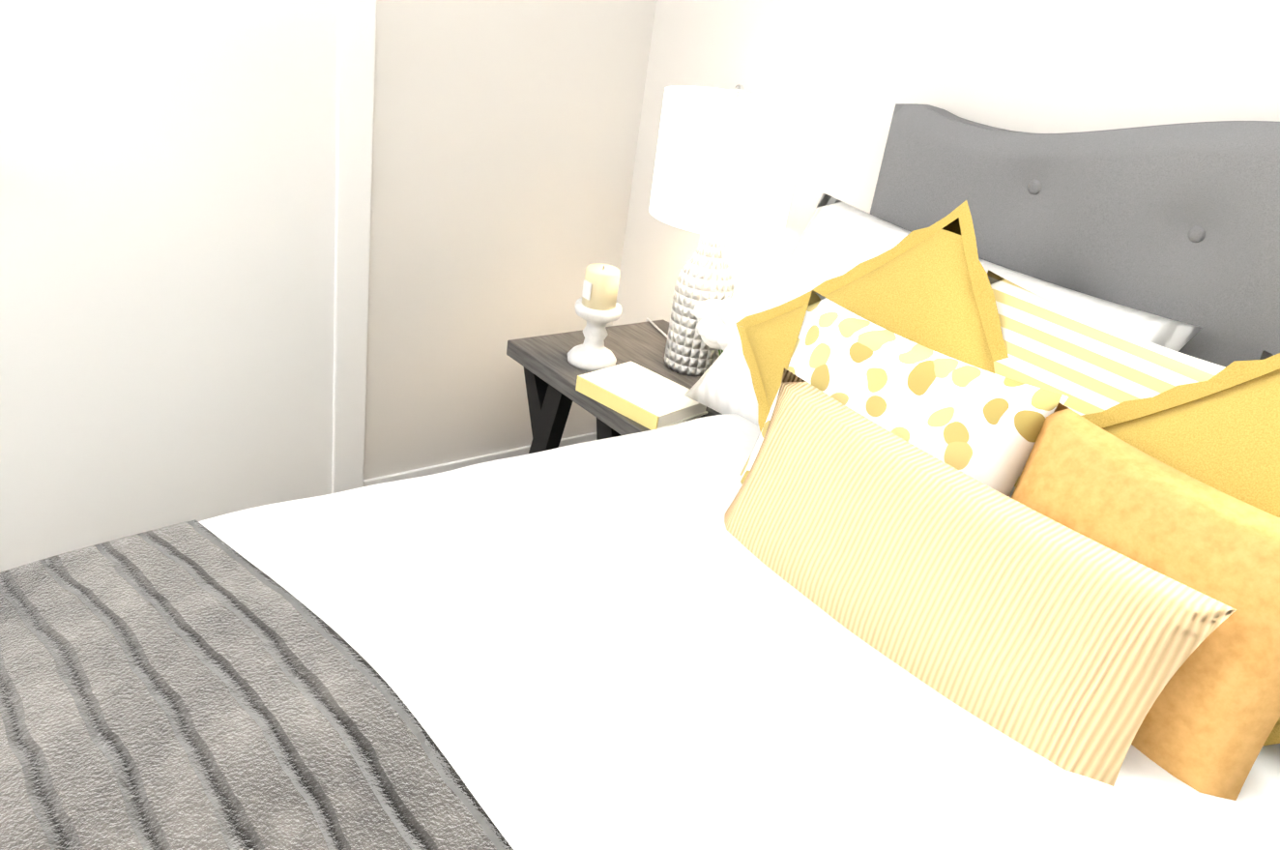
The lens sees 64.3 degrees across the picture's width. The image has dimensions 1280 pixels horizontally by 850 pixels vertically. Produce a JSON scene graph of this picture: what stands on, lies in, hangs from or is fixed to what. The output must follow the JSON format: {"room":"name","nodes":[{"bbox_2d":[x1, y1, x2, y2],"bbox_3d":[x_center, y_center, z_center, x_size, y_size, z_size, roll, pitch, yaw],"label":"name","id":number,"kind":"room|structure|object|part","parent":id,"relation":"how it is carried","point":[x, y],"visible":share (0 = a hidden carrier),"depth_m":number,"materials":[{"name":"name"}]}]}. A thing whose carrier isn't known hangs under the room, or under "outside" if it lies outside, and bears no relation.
{"room":"bedroom","nodes":[
{"label":"bedroom","id":0,"kind":"room"},
{"bbox_2d":[363,0,656,479],"bbox_3d":[-1.410,-0.730,1.665,3.830,2.440,0.120,-12,32,-37],"label":"wall","id":1,"kind":"structure","parent":0,"point":[505,137],"depth_m":2.62,"materials":[{"name":"white paint"}]},
{"bbox_2d":[0,0,376,572],"bbox_3d":[-0.959,-0.633,1.979,0.970,2.125,0.089,-12,32,-37],"label":"door","id":2,"kind":"structure","parent":1,"relation":"attached to","point":[185,210],"depth_m":2.19,"materials":[{"name":"white paint"}]},
{"bbox_2d":[363,431,596,486],"bbox_3d":[-0.445,0.124,2.958,0.765,0.085,0.012,-12,32,-37],"label":"baseboard","id":3,"kind":"structure","parent":1,"relation":"attached to","point":[465,462],"depth_m":2.89,"materials":[{"name":"white paint"}]},
{"bbox_2d":[612,0,1279,325],"bbox_3d":[1.457,-0.077,1.213,0.120,2.440,4.770,-12,32,-37],"label":"wall","id":4,"kind":"structure","parent":0,"point":[849,74],"depth_m":2.09,"materials":[{"name":"white paint"}]},
{"bbox_3d":[1.720,2.636,-1.459,3.830,0.100,10.940,-12,32,-37],"label":"floor carpet","id":5,"kind":"object","parent":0,"visible":0},
{"bbox_2d":[506,319,722,453],"bbox_3d":[0.000,0.110,2.581,0.500,0.550,0.555,-12,32,-37],"label":"nightstand","id":6,"kind":"object","parent":5,"relation":"on","point":[551,372],"visible":0.33,"depth_m":2.48,"materials":[{"name":"grey wood"}]},
{"bbox_2d":[567,297,621,371],"bbox_3d":[-0.106,-0.216,2.415,0.120,0.146,0.120,-12,32,-37],"label":"candle holder","id":7,"kind":"object","parent":6,"relation":"on","point":[592,353],"visible":0.96,"depth_m":2.39,"materials":[{"name":"ceramic"}]},
{"bbox_2d":[581,263,619,310],"bbox_3d":[-0.091,-0.324,2.364,0.083,0.094,0.080,-12,32,-37],"label":"candle","id":8,"kind":"object","parent":7,"relation":"on","point":[600,286],"visible":1,"depth_m":2.34,"materials":[{"name":"beige wax"}]},
{"bbox_2d":[575,361,707,430],"bbox_3d":[0.005,-0.067,2.266,0.244,0.035,0.176,28,31,35],"label":"book","id":9,"kind":"object","parent":6,"relation":"on","point":[642,395],"visible":0.85,"depth_m":2.23,"materials":[{"name":"white paper"}]},
{"bbox_2d":[645,84,810,377],"bbox_3d":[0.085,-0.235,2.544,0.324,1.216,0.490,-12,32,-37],"label":"table lamp","id":10,"kind":"object","parent":6,"relation":"on","point":[705,274],"depth_m":2.20,"materials":[{"name":"white ceramic"}]},
{"bbox_3d":[0.196,-0.598,2.301,0.324,0.274,0.324,-12,32,-37],"label":"lamp shade","id":11,"kind":"part","parent":10,"relation":"part of","materials":[{"name":"white fabric"}]},
{"bbox_2d":[693,287,765,355],"bbox_3d":[0.235,-0.177,2.296,0.258,0.271,0.235,-12,32,-37],"label":"vase","id":12,"kind":"object","parent":6,"relation":"on","point":[717,321],"visible":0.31,"depth_m":2.21,"materials":[{"name":"ceramic"}]},
{"bbox_2d":[0,103,1279,849],"bbox_3d":[0.049,0.354,1.111,2.287,1.365,1.751,-12,32,-37],"label":"bed","id":13,"kind":"object","parent":5,"relation":"on","point":[948,518],"visible":1,"depth_m":1.25,"materials":[{"name":"white fabric"}]},
{"bbox_2d":[0,394,1279,849],"bbox_3d":[-0.008,0.588,1.212,2.137,0.535,1.691,-11,31,-35],"label":"comforter","id":14,"kind":"object","parent":13,"relation":"on","point":[592,636],"depth_m":1.22,"materials":[{"name":"white fabric"}]},
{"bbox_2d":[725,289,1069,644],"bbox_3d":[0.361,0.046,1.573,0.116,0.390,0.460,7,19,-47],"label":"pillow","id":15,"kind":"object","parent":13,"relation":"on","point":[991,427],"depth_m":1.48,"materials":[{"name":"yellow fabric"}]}
]}

